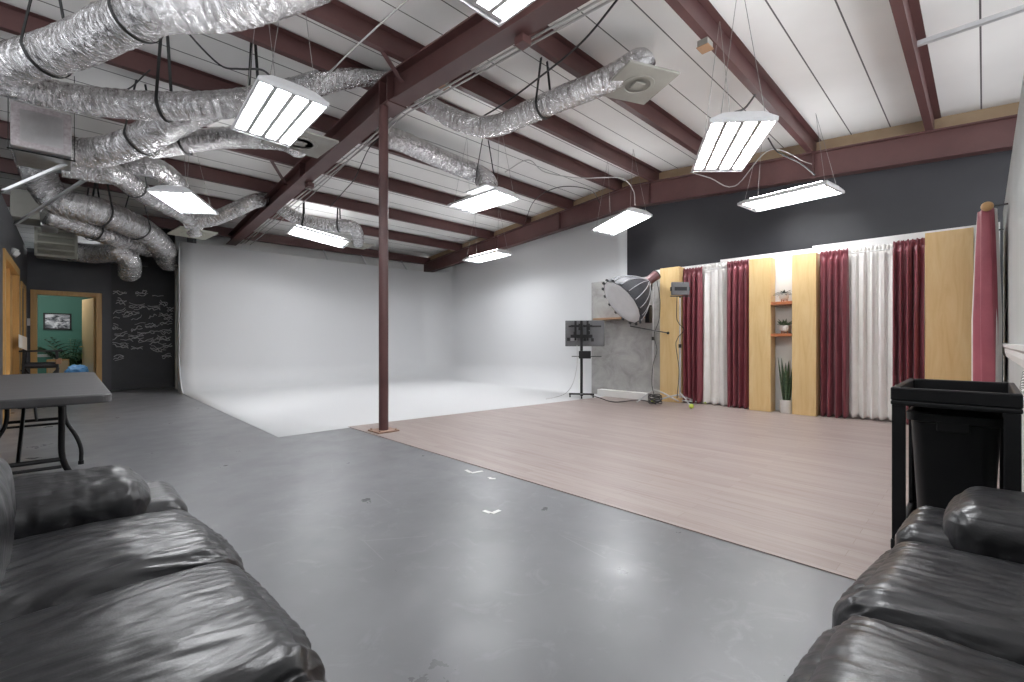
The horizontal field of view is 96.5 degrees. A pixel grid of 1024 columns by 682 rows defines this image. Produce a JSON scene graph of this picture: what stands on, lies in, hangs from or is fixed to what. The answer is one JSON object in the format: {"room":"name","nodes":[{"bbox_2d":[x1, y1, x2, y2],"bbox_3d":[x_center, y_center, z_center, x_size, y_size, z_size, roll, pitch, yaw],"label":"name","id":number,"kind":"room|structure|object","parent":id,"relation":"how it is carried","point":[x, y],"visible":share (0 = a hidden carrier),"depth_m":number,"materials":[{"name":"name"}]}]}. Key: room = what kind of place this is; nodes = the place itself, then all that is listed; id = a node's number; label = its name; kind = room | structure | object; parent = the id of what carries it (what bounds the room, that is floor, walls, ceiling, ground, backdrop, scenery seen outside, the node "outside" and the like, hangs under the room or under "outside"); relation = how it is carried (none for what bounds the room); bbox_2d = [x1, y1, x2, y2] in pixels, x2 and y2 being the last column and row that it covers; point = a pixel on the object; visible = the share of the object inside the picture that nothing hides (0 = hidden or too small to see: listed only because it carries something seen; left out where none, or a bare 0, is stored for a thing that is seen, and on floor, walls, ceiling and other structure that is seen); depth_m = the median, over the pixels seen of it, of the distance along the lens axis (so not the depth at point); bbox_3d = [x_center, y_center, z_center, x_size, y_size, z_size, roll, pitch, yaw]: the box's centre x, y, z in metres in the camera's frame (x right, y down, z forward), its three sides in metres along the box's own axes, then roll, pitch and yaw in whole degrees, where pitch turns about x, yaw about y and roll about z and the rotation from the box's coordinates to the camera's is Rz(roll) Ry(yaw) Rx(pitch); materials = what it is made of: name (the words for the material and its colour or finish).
{"room":"studio","nodes":[
{"label":"studio","id":0,"kind":"room"},
{"bbox_2d":[0,192,26,429],"bbox_3d":[-5.823,-0.365,5.093,0.120,2.790,10.220,0,0,-44],"label":"wall","id":1,"kind":"structure","parent":0,"point":[10,237],"depth_m":5.96,"materials":[{"name":"grey paint"}]},
{"bbox_2d":[3,248,19,422],"bbox_3d":[-6.995,-0.055,6.311,0.150,2.170,2.279,0,0,-44],"label":"door","id":2,"kind":"structure","parent":1,"relation":"in","point":[11,272],"depth_m":6.80,"materials":[{"name":"brown wood"}]},
{"bbox_2d":[20,281,25,373],"bbox_3d":[-8.451,0.013,7.872,0.070,2.035,0.983,0,0,-44],"label":"door","id":3,"kind":"structure","parent":1,"relation":"in","point":[22,285],"depth_m":8.02,"materials":[{"name":"brown wood"}]},
{"bbox_2d":[0,162,73,193],"bbox_3d":[-5.547,-1.935,5.340,0.732,0.432,0.034,0,0,-9],"label":"channel","id":4,"kind":"object","parent":1,"relation":"attached to","point":[57,167],"visible":0.8,"depth_m":5.33,"materials":[{"name":"metal"}]},
{"bbox_2d":[7,76,75,172],"bbox_3d":[-5.424,-2.560,5.291,0.533,0.981,0.804,0,0,-44],"label":"box","id":5,"kind":"object","parent":4,"relation":"on","point":[40,138],"visible":0.91,"depth_m":5.04,"materials":[{"name":"metal"}]},
{"bbox_2d":[13,180,85,224],"bbox_3d":[-6.358,-1.913,6.273,1.625,0.482,0.034,0,0,20],"label":"channel","id":6,"kind":"object","parent":1,"relation":"attached to","point":[80,182],"visible":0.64,"depth_m":6.25,"materials":[{"name":"metal"}]},
{"bbox_2d":[37,295,89,373],"bbox_3d":[-9.943,-0.320,9.944,2.950,2.700,2.480,0,0,-44],"label":"wall","id":7,"kind":"structure","parent":0,"point":[45,303],"depth_m":10.80,"materials":[{"name":"teal paint"}]},
{"bbox_2d":[43,313,71,329],"bbox_3d":[-10.705,-0.482,10.765,0.473,0.391,0.020,0,0,-44],"label":"framed picture","id":8,"kind":"object","parent":7,"relation":"attached to","point":[51,321],"visible":1,"depth_m":10.76,"materials":[{"name":"black metal"}]},
{"bbox_2d":[27,250,110,390],"bbox_3d":[-8.859,-0.360,9.184,1.210,2.780,0.120,0,0,-44],"label":"wall","id":9,"kind":"structure","parent":0,"point":[42,274],"depth_m":9.21,"materials":[{"name":"grey paint"}]},
{"bbox_2d":[30,289,101,380],"bbox_3d":[-9.172,0.013,9.431,1.020,2.035,0.962,0,0,-44],"label":"door","id":10,"kind":"structure","parent":9,"relation":"in","point":[91,346],"depth_m":9.43,"materials":[{"name":"brown wood"}]},
{"bbox_2d":[111,228,174,389],"bbox_3d":[-8.166,-0.830,10.201,1.260,3.720,0.102,0,0,-44],"label":"wall","id":11,"kind":"structure","parent":0,"point":[142,309],"depth_m":10.13,"materials":[{"name":"paint"}]},
{"bbox_2d":[178,242,183,393],"bbox_3d":[-4.378,-0.505,11.421,6.400,3.070,0.540,0,0,-44],"label":"wall","id":12,"kind":"structure","parent":0,"point":[180,389],"depth_m":9.32,"materials":[{"name":"white paint"}]},
{"bbox_2d":[175,236,423,388],"bbox_3d":[-5.012,-0.895,12.227,6.490,3.850,0.100,0,0,-44],"label":"wall","id":13,"kind":"structure","parent":0,"point":[214,240],"depth_m":11.41,"materials":[{"name":"white paint"}]},
{"bbox_2d":[180,213,626,436],"bbox_3d":[-2.235,-0.855,9.225,6.384,3.768,6.444,0,0,-44],"label":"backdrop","id":14,"kind":"structure","parent":0,"point":[281,345],"depth_m":10.58,"materials":[{"name":"white paint"}]},
{"bbox_2d":[0,387,998,681],"bbox_3d":[-3.648,1.102,6.211,13.400,0.156,20.000,0,0,-44],"label":"floor","id":15,"kind":"structure","parent":0,"point":[385,554],"depth_m":2.59,"materials":[{"name":"grey paint"}]},
{"bbox_2d":[19,338,62,408],"bbox_3d":[-7.536,0.472,7.319,0.490,1.105,0.560,0,0,-44],"label":"chair","id":16,"kind":"object","parent":15,"relation":"on","point":[26,365],"visible":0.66,"depth_m":7.19,"materials":[{"name":"black metal"}]},
{"bbox_2d":[0,372,111,474],"bbox_3d":[-3.180,0.649,3.011,0.700,0.762,2.450,0,0,-44],"label":"folding table","id":17,"kind":"object","parent":15,"relation":"on","point":[17,391],"visible":0.87,"depth_m":2.49,"materials":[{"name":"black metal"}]},
{"bbox_2d":[37,337,81,365],"bbox_3d":[-9.792,0.437,10.259,1.557,1.186,1.504,0,0,-26],"label":"potted palm","id":18,"kind":"object","parent":15,"relation":"on","point":[73,361],"visible":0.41,"depth_m":10.04,"materials":[{"name":"green plant"}]},
{"bbox_2d":[0,456,327,681],"bbox_3d":[-0.884,0.637,0.774,2.448,0.786,0.966,0,0,44],"label":"sofa","id":19,"kind":"object","parent":15,"relation":"on","point":[107,574],"visible":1,"depth_m":1.01,"materials":[{"name":"black leather"}]},
{"bbox_2d":[0,456,15,583],"bbox_3d":[-1.369,0.465,1.035,0.592,0.433,0.330,0,0,44],"label":"cushion","id":20,"kind":"object","parent":19,"relation":"on","point":[7,485],"depth_m":1.09,"materials":[{"name":"black leather"}]},
{"bbox_2d":[0,509,243,622],"bbox_3d":[-1.173,0.703,1.223,0.605,0.329,0.728,0,0,44],"label":"seat cushion","id":21,"kind":"object","parent":19,"relation":"on","point":[56,559],"depth_m":1.20,"materials":[{"name":"black leather"}]},
{"bbox_2d":[0,563,327,681],"bbox_3d":[-0.773,0.705,0.826,0.608,0.328,0.727,0,0,44],"label":"seat cushion","id":22,"kind":"object","parent":19,"relation":"on","point":[169,622],"depth_m":0.87,"materials":[{"name":"black leather"}]},
{"bbox_2d":[368,105,398,433],"bbox_3d":[-1.477,-0.837,5.258,0.260,3.722,0.260,0,0,-44],"label":"steel column","id":23,"kind":"structure","parent":15,"relation":"on","point":[383,110],"depth_m":5.21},
{"bbox_2d":[226,0,589,245],"bbox_3d":[-1.376,-2.644,5.280,0.250,0.825,14.700,0,0,-44],"label":"roof beam","id":24,"kind":"structure","parent":23,"relation":"on","point":[474,40],"depth_m":4.88,"materials":[{"name":"red metal"}]},
{"bbox_2d":[0,157,462,250],"bbox_3d":[-6.105,-2.683,8.496,13.050,0.200,0.140,0,0,-44],"label":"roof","id":25,"kind":"structure","parent":24,"relation":"on","point":[7,165],"depth_m":9.65,"materials":[{"name":"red metal"}]},
{"bbox_2d":[0,120,494,238],"bbox_3d":[-5.165,-2.799,7.526,13.050,0.200,0.140,0,0,-44],"label":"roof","id":26,"kind":"structure","parent":24,"relation":"on","point":[214,175],"depth_m":8.87,"materials":[{"name":"red metal"}]},
{"bbox_2d":[0,1,574,208],"bbox_3d":[-3.322,-3.027,5.622,13.050,0.200,0.140,0,0,-44],"label":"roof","id":27,"kind":"structure","parent":24,"relation":"on","point":[137,61],"depth_m":5.21,"materials":[{"name":"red metal"}]},
{"bbox_2d":[95,116,532,224],"bbox_3d":[-4.226,-2.915,6.556,13.050,0.200,0.140,0,0,-44],"label":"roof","id":28,"kind":"structure","parent":24,"relation":"on","point":[348,173],"depth_m":8.30,"materials":[{"name":"red metal"}]},
{"bbox_2d":[241,0,601,243],"bbox_3d":[-1.226,-2.499,5.356,0.020,0.502,14.401,0,0,-44],"label":"conduit","id":29,"kind":"object","parent":24,"relation":"attached to","point":[596,1],"visible":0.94,"depth_m":4.67,"materials":[{"name":"grey"}]},
{"bbox_2d":[228,23,624,190],"bbox_3d":[-2.452,-3.134,4.725,13.050,0.200,0.140,0,0,-44],"label":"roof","id":30,"kind":"structure","parent":24,"relation":"on","point":[290,45],"depth_m":5.22,"materials":[{"name":"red metal"}]},
{"bbox_2d":[302,0,661,180],"bbox_3d":[-1.896,-3.117,4.150,13.050,0.200,0.140,0,0,-44],"label":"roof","id":31,"kind":"structure","parent":24,"relation":"on","point":[336,15],"depth_m":5.53,"materials":[{"name":"red metal"}]},
{"bbox_2d":[474,11,702,155],"bbox_3d":[-1.026,-3.010,3.252,13.050,0.200,0.140,0,0,-44],"label":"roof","id":32,"kind":"structure","parent":24,"relation":"on","point":[554,47],"depth_m":5.51,"materials":[{"name":"red metal"}]},
{"bbox_2d":[665,0,821,152],"bbox_3d":[-0.122,-2.898,2.318,13.050,0.200,0.140,0,0,-44],"label":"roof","id":33,"kind":"structure","parent":24,"relation":"on","point":[701,16],"depth_m":4.77,"materials":[{"name":"red metal"}]},
{"bbox_2d":[889,0,940,130],"bbox_3d":[0.782,-2.786,1.384,13.050,0.200,0.140,0,0,-44],"label":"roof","id":34,"kind":"structure","parent":24,"relation":"on","point":[907,14],"depth_m":4.45,"materials":[{"name":"red metal"}]},
{"bbox_2d":[917,4,1023,46],"bbox_3d":[3.953,-2.687,3.835,0.831,0.039,0.045,0,0,44],"label":"channel","id":35,"kind":"object","parent":34,"relation":"attached to","point":[1019,9],"visible":1,"depth_m":3.87,"materials":[{"name":"metal"}]},
{"bbox_2d":[569,320,600,398],"bbox_3d":[1.341,0.314,8.408,0.389,1.420,0.492,0,0,-42],"label":"stand","id":36,"kind":"object","parent":15,"relation":"on","point":[582,354],"visible":1,"depth_m":8.41,"materials":[{"name":"black metal"}]},
{"bbox_2d":[565,320,603,345],"bbox_3d":[1.352,-0.160,8.498,0.720,0.480,0.060,0,0,8],"label":"screen","id":37,"kind":"object","parent":36,"relation":"attached to","point":[597,329],"visible":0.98,"depth_m":8.47,"materials":[{"name":"black plastic"}]},
{"bbox_2d":[597,389,652,400],"bbox_3d":[2.067,0.961,8.381,0.150,0.122,1.111,0,0,-44],"label":"plinth","id":38,"kind":"object","parent":15,"relation":"on","point":[600,392],"visible":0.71,"depth_m":8.33,"materials":[{"name":"white paint"}]},
{"bbox_2d":[592,277,659,398],"bbox_3d":[2.093,-0.075,8.512,0.050,2.186,1.456,0,0,-44],"label":"board","id":39,"kind":"object","parent":15,"relation":"on","point":[624,363],"visible":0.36,"depth_m":8.48,"materials":[{"name":"concrete"}]},
{"bbox_2d":[637,287,678,402],"bbox_3d":[2.374,0.030,7.726,0.691,1.951,0.734,0,0,-44],"label":"stand","id":40,"kind":"object","parent":15,"relation":"on","point":[650,392],"visible":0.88,"depth_m":7.79,"materials":[{"name":"metal"}]},
{"bbox_2d":[602,270,660,324],"bbox_3d":[1.950,-0.755,7.777,0.982,0.946,0.876,0,0,-44],"label":"softbox","id":41,"kind":"object","parent":40,"relation":"attached to","point":[629,296],"visible":1,"depth_m":7.54,"materials":[{"name":"fabric"}]},
{"bbox_2d":[604,282,639,322],"bbox_3d":[1.839,-0.663,7.679,0.497,0.671,0.829,0,0,-21],"label":"diffuser","id":42,"kind":"object","parent":41,"relation":"attached to","point":[623,304],"depth_m":7.59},
{"bbox_2d":[660,266,683,402],"bbox_3d":[2.763,-0.124,7.871,0.220,2.292,0.344,0,0,-44],"label":"plywood panel","id":43,"kind":"object","parent":15,"relation":"on","point":[669,370],"visible":0.81,"depth_m":7.79,"materials":[{"name":"beige wood"}]},
{"bbox_2d":[651,298,696,408],"bbox_3d":[2.750,0.150,7.505,0.762,1.743,0.789,0,0,-44],"label":"stand","id":44,"kind":"object","parent":15,"relation":"on","point":[691,406],"visible":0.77,"depth_m":7.42,"materials":[{"name":"metal"}]},
{"bbox_2d":[670,282,689,297],"bbox_3d":[2.731,-0.843,7.426,0.310,0.256,0.064,0,0,0],"label":"led panel","id":45,"kind":"object","parent":44,"relation":"attached to","point":[677,288],"visible":1,"depth_m":7.40,"materials":[{"name":"black metal"}]},
{"bbox_2d":[749,257,774,411],"bbox_3d":[3.749,-0.109,6.852,0.220,2.262,0.294,0,0,-44],"label":"plywood panel","id":46,"kind":"object","parent":15,"relation":"on","point":[761,270],"visible":0.97,"depth_m":6.76,"materials":[{"name":"beige wood"}]},
{"bbox_2d":[778,358,791,413],"bbox_3d":[3.958,0.623,6.601,0.233,0.801,0.187,0,0,1],"label":"potted plant","id":47,"kind":"object","parent":15,"relation":"on","point":[786,379],"visible":0.86,"depth_m":6.56,"materials":[{"name":"green plant"}]},
{"bbox_2d":[792,252,819,416],"bbox_3d":[4.145,-0.104,6.444,0.220,2.252,0.290,0,0,-44],"label":"plywood panel","id":48,"kind":"object","parent":15,"relation":"on","point":[805,267],"visible":1,"depth_m":6.36,"materials":[{"name":"beige wood"}]},
{"bbox_2d":[787,487,1023,681],"bbox_3d":[1.058,0.636,0.721,1.830,0.787,0.969,0,0,-42],"label":"sofa","id":49,"kind":"object","parent":15,"relation":"on","point":[946,603],"visible":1,"depth_m":0.98,"materials":[{"name":"black leather"}]},
{"bbox_2d":[787,617,1023,681],"bbox_3d":[0.738,0.703,0.589,0.615,0.333,0.728,0,0,-42],"label":"seat cushion","id":50,"kind":"object","parent":49,"relation":"on","point":[858,649],"depth_m":0.82,"materials":[{"name":"black leather"}]},
{"bbox_2d":[832,541,1023,667],"bbox_3d":[1.166,0.704,0.979,0.613,0.330,0.728,0,0,-42],"label":"seat cushion","id":51,"kind":"object","parent":49,"relation":"on","point":[969,595],"depth_m":1.02,"materials":[{"name":"black leather"}]},
{"bbox_2d":[925,227,973,380],"bbox_3d":[5.160,-0.139,5.395,0.220,2.322,0.408,0,0,-44],"label":"plywood panel","id":52,"kind":"object","parent":15,"relation":"on","point":[949,254],"visible":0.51,"depth_m":5.31,"materials":[{"name":"beige wood"}]},
{"bbox_2d":[891,378,1022,548],"bbox_3d":[1.972,0.610,2.032,0.680,0.840,0.375,0,0,-44],"label":"utility cart","id":53,"kind":"object","parent":15,"relation":"on","point":[1006,398],"visible":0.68,"depth_m":1.90,"materials":[{"name":"black plastic"}]},
{"bbox_2d":[891,501,916,548],"bbox_3d":[1.972,0.865,2.032,0.680,0.070,0.375,0,0,-44],"label":"tray","id":54,"kind":"object","parent":53,"relation":"on","point":[911,505],"depth_m":2.27,"materials":[{"name":"black plastic"}]},
{"bbox_2d":[906,406,1003,508],"bbox_3d":[1.914,0.585,1.975,0.334,0.578,0.300,0,0,-44],"label":"trash bin","id":55,"kind":"object","parent":53,"relation":"on","point":[955,451],"visible":0.67,"depth_m":1.88,"materials":[{"name":"black plastic"}]},
{"bbox_2d":[891,378,1022,413],"bbox_3d":[1.972,0.228,2.032,0.680,0.075,0.375,0,0,-44],"label":"tray","id":56,"kind":"object","parent":53,"relation":"on","point":[996,397],"depth_m":1.84,"materials":[{"name":"black plastic"}]},
{"bbox_2d":[0,0,1023,257],"bbox_3d":[-3.648,-2.810,6.211,13.400,1.169,20.000,0,0,-44],"label":"ceiling","id":57,"kind":"structure","parent":0,"point":[842,63],"depth_m":5.31,"materials":[{"name":"metal"}]},
{"bbox_2d":[10,189,57,232],"bbox_3d":[-7.801,-2.139,7.480,0.524,0.571,0.620,0,0,-44],"label":"box","id":58,"kind":"object","parent":57,"relation":"hanging from","point":[22,202],"visible":0.41,"depth_m":7.21,"materials":[{"name":"beige metal"}]},
{"bbox_2d":[10,145,177,270],"bbox_3d":[-6.863,-2.206,8.056,1.021,1.441,3.438,0,0,-2],"label":"flexible duct","id":59,"kind":"object","parent":57,"relation":"hanging from","point":[94,210],"visible":0.88,"depth_m":7.20,"materials":[{"name":"metal"}]},
{"bbox_2d":[40,183,152,256],"bbox_3d":[-7.110,-2.240,8.095,0.529,1.104,2.235,0,0,-4],"label":"flexible duct","id":60,"kind":"object","parent":57,"relation":"hanging from","point":[102,235],"visible":0.55,"depth_m":7.57,"materials":[{"name":"metal"}]},
{"bbox_2d":[67,242,141,281],"bbox_3d":[-7.695,-1.536,8.584,1.320,0.726,0.791,0,0,-15],"label":"flexible duct","id":61,"kind":"object","parent":60,"relation":"attached to","point":[129,265],"visible":0.9,"depth_m":8.50,"materials":[{"name":"metal"}]},
{"bbox_2d":[34,226,77,261],"bbox_3d":[-8.450,-1.798,8.483,0.560,0.510,0.503,0,0,-44],"label":"return grille","id":62,"kind":"object","parent":61,"relation":"attached to","point":[62,245],"visible":0.92,"depth_m":8.32,"materials":[{"name":"beige metal"}]},
{"bbox_2d":[61,165,203,236],"bbox_3d":[-5.444,-2.434,6.982,0.644,1.078,2.879,0,0,-6],"label":"flexible duct","id":63,"kind":"object","parent":57,"relation":"hanging from","point":[118,176],"visible":0.72,"depth_m":6.11,"materials":[{"name":"metal"}]},
{"bbox_2d":[119,156,190,189],"bbox_3d":[-5.068,-2.349,6.652,0.694,0.436,1.038,0,0,0],"label":"flexible duct","id":64,"kind":"object","parent":63,"relation":"attached to","point":[145,166],"visible":0.48,"depth_m":6.24,"materials":[{"name":"metal"}]},
{"bbox_2d":[167,226,217,239],"bbox_3d":[-5.819,-2.024,8.336,0.599,0.149,0.600,0,0,36],"label":"square vent","id":65,"kind":"object","parent":63,"relation":"attached to","point":[181,230],"visible":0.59,"depth_m":8.30,"materials":[{"name":"grey"}]},
{"bbox_2d":[72,79,218,167],"bbox_3d":[-4.413,-2.592,5.437,1.918,0.985,0.439,0,0,5],"label":"flexible duct","id":66,"kind":"object","parent":57,"relation":"hanging from","point":[136,140],"visible":0.71,"depth_m":5.34,"materials":[{"name":"metal"}]},
{"bbox_2d":[0,0,332,86],"bbox_3d":[-2.880,-2.698,3.561,3.872,1.084,0.581,0,0,11],"label":"flexible duct","id":67,"kind":"object","parent":57,"relation":"hanging from","point":[101,31],"visible":1,"depth_m":3.44,"materials":[{"name":"metal"}]},
{"bbox_2d":[147,155,218,214],"bbox_3d":[-4.372,-2.443,6.137,0.471,1.252,1.171,0,0,-19],"label":"light","id":68,"kind":"object","parent":57,"relation":"hanging from","point":[184,200],"visible":0.88,"depth_m":5.98,"materials":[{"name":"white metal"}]},
{"bbox_2d":[0,36,386,122],"bbox_3d":[-2.986,-2.684,4.858,3.946,1.090,0.528,0,0,-27],"label":"flexible duct","id":69,"kind":"object","parent":57,"relation":"hanging from","point":[169,106],"visible":0.67,"depth_m":4.54,"materials":[{"name":"metal"}]},
{"bbox_2d":[148,126,305,158],"bbox_3d":[-3.437,-2.621,5.654,2.177,0.937,0.585,0,0,11],"label":"flexible duct","id":70,"kind":"object","parent":57,"relation":"hanging from","point":[223,137],"visible":0.53,"depth_m":5.64,"materials":[{"name":"metal"}]},
{"bbox_2d":[261,130,338,157],"bbox_3d":[-2.365,-2.272,5.098,0.620,0.136,0.620,0,0,-44],"label":"square vent","id":71,"kind":"object","parent":70,"relation":"attached to","point":[312,144],"visible":0.6,"depth_m":5.13,"materials":[{"name":"beige metal"}]},
{"bbox_2d":[291,137,317,149],"bbox_3d":[-2.365,-2.216,5.098,0.361,0.006,0.361,0,0,27],"label":"diffuser","id":72,"kind":"object","parent":71,"relation":"attached to","point":[302,143],"depth_m":5.11,"materials":[{"name":"black metal"}]},
{"bbox_2d":[183,192,363,246],"bbox_3d":[-4.311,-2.432,8.728,3.230,0.932,0.814,0,0,-39],"label":"flexible duct","id":73,"kind":"object","parent":57,"relation":"hanging from","point":[248,203],"visible":0.87,"depth_m":8.86,"materials":[{"name":"metal"}]},
{"bbox_2d":[231,9,328,147],"bbox_3d":[-1.905,-2.485,3.694,0.471,1.485,1.172,0,0,-39],"label":"light","id":74,"kind":"object","parent":57,"relation":"hanging from","point":[277,110],"visible":0.98,"depth_m":3.57,"materials":[{"name":"white metal"}]},
{"bbox_2d":[286,206,349,247],"bbox_3d":[-4.053,-2.462,9.608,1.171,0.775,0.470,0,0,-39],"label":"light","id":75,"kind":"object","parent":57,"relation":"hanging from","point":[296,230],"visible":0.91,"depth_m":9.57,"materials":[{"name":"white plastic"}]},
{"bbox_2d":[244,0,612,243],"bbox_3d":[-1.176,-2.509,5.404,0.020,0.502,14.401,0,0,-44],"label":"conduit","id":76,"kind":"object","parent":57,"relation":"attached to","point":[607,1],"visible":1,"depth_m":4.68,"materials":[{"name":"grey"}]},
{"bbox_2d":[388,127,496,186],"bbox_3d":[-1.083,-2.796,7.060,1.716,0.826,0.613,0,0,-22],"label":"flexible duct","id":77,"kind":"object","parent":57,"relation":"hanging from","point":[401,141],"visible":0.91,"depth_m":6.97,"materials":[{"name":"metal"}]},
{"bbox_2d":[448,138,519,213],"bbox_3d":[-0.447,-2.664,6.903,0.471,1.191,1.171,0,0,-42],"label":"light","id":78,"kind":"object","parent":57,"relation":"hanging from","point":[497,196],"visible":0.97,"depth_m":6.83,"materials":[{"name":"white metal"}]},
{"bbox_2d":[462,206,511,262],"bbox_3d":[-0.570,-2.459,10.335,1.170,1.160,0.470,0,0,45],"label":"light","id":79,"kind":"object","parent":57,"relation":"hanging from","point":[498,253],"visible":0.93,"depth_m":10.27,"materials":[{"name":"white metal"}]},
{"bbox_2d":[458,0,535,26],"bbox_3d":[0.162,-2.439,2.133,0.470,1.139,1.170,0,0,-44],"label":"light","id":80,"kind":"object","parent":57,"relation":"hanging from","point":[498,12],"visible":1,"depth_m":2.58,"materials":[{"name":"white plastic"}]},
{"bbox_2d":[414,47,655,137],"bbox_3d":[0.171,-2.821,5.253,2.896,0.659,0.660,0,0,25],"label":"flexible duct","id":81,"kind":"object","parent":57,"relation":"hanging from","point":[598,83],"visible":0.92,"depth_m":5.04,"materials":[{"name":"metal"}]},
{"bbox_2d":[604,59,679,104],"bbox_3d":[1.269,-2.653,4.626,0.580,0.142,0.580,0,0,-20],"label":"square vent","id":82,"kind":"object","parent":81,"relation":"attached to","point":[642,81],"visible":0.94,"depth_m":4.55,"materials":[{"name":"beige metal"}]},
{"bbox_2d":[620,75,654,94],"bbox_3d":[1.270,-2.597,4.626,0.338,0.017,0.338,0,0,-27],"label":"diffuser","id":83,"kind":"object","parent":82,"relation":"attached to","point":[633,84],"depth_m":4.61,"materials":[{"name":"beige metal"}]},
{"bbox_2d":[484,0,617,115],"bbox_3d":[0.338,-2.782,4.619,0.160,0.201,2.820,0,0,-28],"label":"cable","id":84,"kind":"object","parent":57,"relation":"hanging from","point":[615,1],"visible":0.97,"depth_m":4.44,"materials":[{"name":"grey plastic"}]},
{"bbox_2d":[591,150,652,235],"bbox_3d":[1.853,-2.615,7.864,0.470,1.288,1.173,0,0,-20],"label":"light","id":85,"kind":"object","parent":57,"relation":"hanging from","point":[631,216],"visible":0.98,"depth_m":7.77,"materials":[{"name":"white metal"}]},
{"bbox_2d":[691,0,778,171],"bbox_3d":[1.883,-2.317,3.979,0.471,1.376,1.172,0,0,15],"label":"light","id":86,"kind":"object","parent":57,"relation":"hanging from","point":[730,140],"visible":1,"depth_m":3.80,"materials":[{"name":"white metal"}]},
{"bbox_2d":[737,115,844,211],"bbox_3d":[3.757,-2.474,6.227,0.471,1.142,1.172,0,0,-31],"label":"light","id":87,"kind":"object","parent":57,"relation":"hanging from","point":[821,189],"visible":0.98,"depth_m":6.14,"materials":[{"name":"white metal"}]},
{"bbox_2d":[436,150,1011,381],"bbox_3d":[2.601,-1.015,8.922,0.150,4.090,15.200,0,0,-44],"label":"wall","id":88,"kind":"structure","parent":0,"point":[945,194],"depth_m":6.69,"materials":[{"name":"black paint"}]},
{"bbox_2d":[428,177,635,259],"bbox_3d":[-0.067,-2.854,11.698,0.060,0.843,7.300,0,0,-44],"label":"trim","id":89,"kind":"structure","parent":88,"relation":"attached to","point":[606,190],"depth_m":10.79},
{"bbox_2d":[424,114,1017,271],"bbox_3d":[2.378,-2.577,8.915,0.160,0.960,14.700,0,0,-44],"label":"rafter","id":90,"kind":"object","parent":88,"relation":"attached to","point":[993,135],"visible":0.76,"depth_m":7.07,"materials":[{"name":"red metal"}]},
{"bbox_2d":[1,193,429,264],"bbox_3d":[-7.242,-2.496,9.671,13.050,0.210,0.070,0,0,-44],"label":"beam","id":91,"kind":"structure","parent":90,"relation":"attached to","point":[165,223],"depth_m":11.36,"materials":[{"name":"red metal"}]},
{"bbox_2d":[636,102,1018,183],"bbox_3d":[5.186,-2.832,6.274,0.060,0.886,7.800,0,0,-44],"label":"trim","id":92,"kind":"structure","parent":88,"relation":"attached to","point":[1008,109],"depth_m":6.29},
{"bbox_2d":[656,222,999,420],"bbox_3d":[4.096,-0.173,6.760,0.050,2.394,4.270,0,0,-44],"label":"wall","id":93,"kind":"structure","parent":0,"point":[783,260],"depth_m":6.75,"materials":[{"name":"white paint"}]},
{"bbox_2d":[848,248,892,253],"bbox_3d":[4.706,-1.185,6.008,0.124,0.016,1.083,0,0,-44],"label":"curtain rod","id":94,"kind":"object","parent":93,"relation":"attached to","point":[888,248],"visible":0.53,"depth_m":5.95,"materials":[{"name":"white"}]},
{"bbox_2d":[820,248,848,417],"bbox_3d":[4.372,-0.118,6.214,0.120,2.280,0.332,0,0,-44],"label":"curtain","id":95,"kind":"object","parent":94,"relation":"hanging from","point":[834,265],"visible":1,"depth_m":6.21,"materials":[{"name":"fabric"}]},
{"bbox_2d":[848,243,892,420],"bbox_3d":[4.691,-0.128,5.996,0.087,2.280,0.508,0,0,-42],"label":"curtain","id":96,"kind":"object","parent":94,"relation":"hanging from","point":[870,273],"visible":0.97,"depth_m":5.97,"materials":[{"name":"beige fabric"}]},
{"bbox_2d":[892,237,924,424],"bbox_3d":[4.919,-0.128,5.667,0.129,2.300,0.312,0,0,-44],"label":"curtain","id":97,"kind":"object","parent":94,"relation":"hanging from","point":[908,256],"visible":0.71,"depth_m":5.66,"materials":[{"name":"fabric"}]},
{"bbox_3d":[3.320,-1.185,7.439,0.124,0.016,1.057,0,0,-44],"label":"curtain rod","id":98,"kind":"object","parent":93,"relation":"attached to","visible":0},
{"bbox_2d":[683,266,702,403],"bbox_3d":[3.007,-0.118,7.625,0.123,2.260,0.332,0,0,-44],"label":"curtain","id":99,"kind":"object","parent":98,"relation":"hanging from","point":[692,305],"visible":0.96,"depth_m":7.60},
{"bbox_2d":[695,262,726,405],"bbox_3d":[3.275,-0.128,7.463,0.084,2.300,0.632,0,0,-44],"label":"curtain","id":100,"kind":"object","parent":98,"relation":"hanging from","point":[715,280],"visible":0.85,"depth_m":7.42,"materials":[{"name":"beige fabric"}]},
{"bbox_2d":[727,259,748,408],"bbox_3d":[3.511,-0.128,7.116,0.334,2.300,0.123,0,0,44],"label":"curtain","id":101,"kind":"object","parent":98,"relation":"hanging from","point":[737,271],"visible":0.98,"depth_m":7.10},
{"bbox_2d":[1003,74,1023,491],"bbox_3d":[3.695,-0.215,3.300,5.200,2.490,0.100,0,0,-44],"label":"wall","id":102,"kind":"structure","parent":0,"point":[1013,213],"depth_m":3.12,"materials":[{"name":"paint"}]},
{"bbox_2d":[980,201,1007,230],"bbox_3d":[4.738,-1.195,4.500,1.532,0.084,0.170,0,0,-44],"label":"curtain rod","id":103,"kind":"object","parent":102,"relation":"attached to","point":[986,206],"visible":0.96,"depth_m":4.01,"materials":[{"name":"brown wood"}]},
{"bbox_2d":[971,208,1001,381],"bbox_3d":[4.732,-0.111,4.531,1.243,2.202,0.196,0,0,-42],"label":"curtain","id":104,"kind":"object","parent":103,"relation":"hanging from","point":[986,336],"visible":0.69,"depth_m":4.12,"materials":[{"name":"red fabric"}]},
{"bbox_2d":[1002,343,1023,367],"bbox_3d":[3.612,0.072,3.314,5.000,0.115,0.035,0,0,-44],"label":"trim","id":105,"kind":"structure","parent":102,"relation":"attached to","point":[1015,352],"depth_m":2.66,"materials":[{"name":"white"}]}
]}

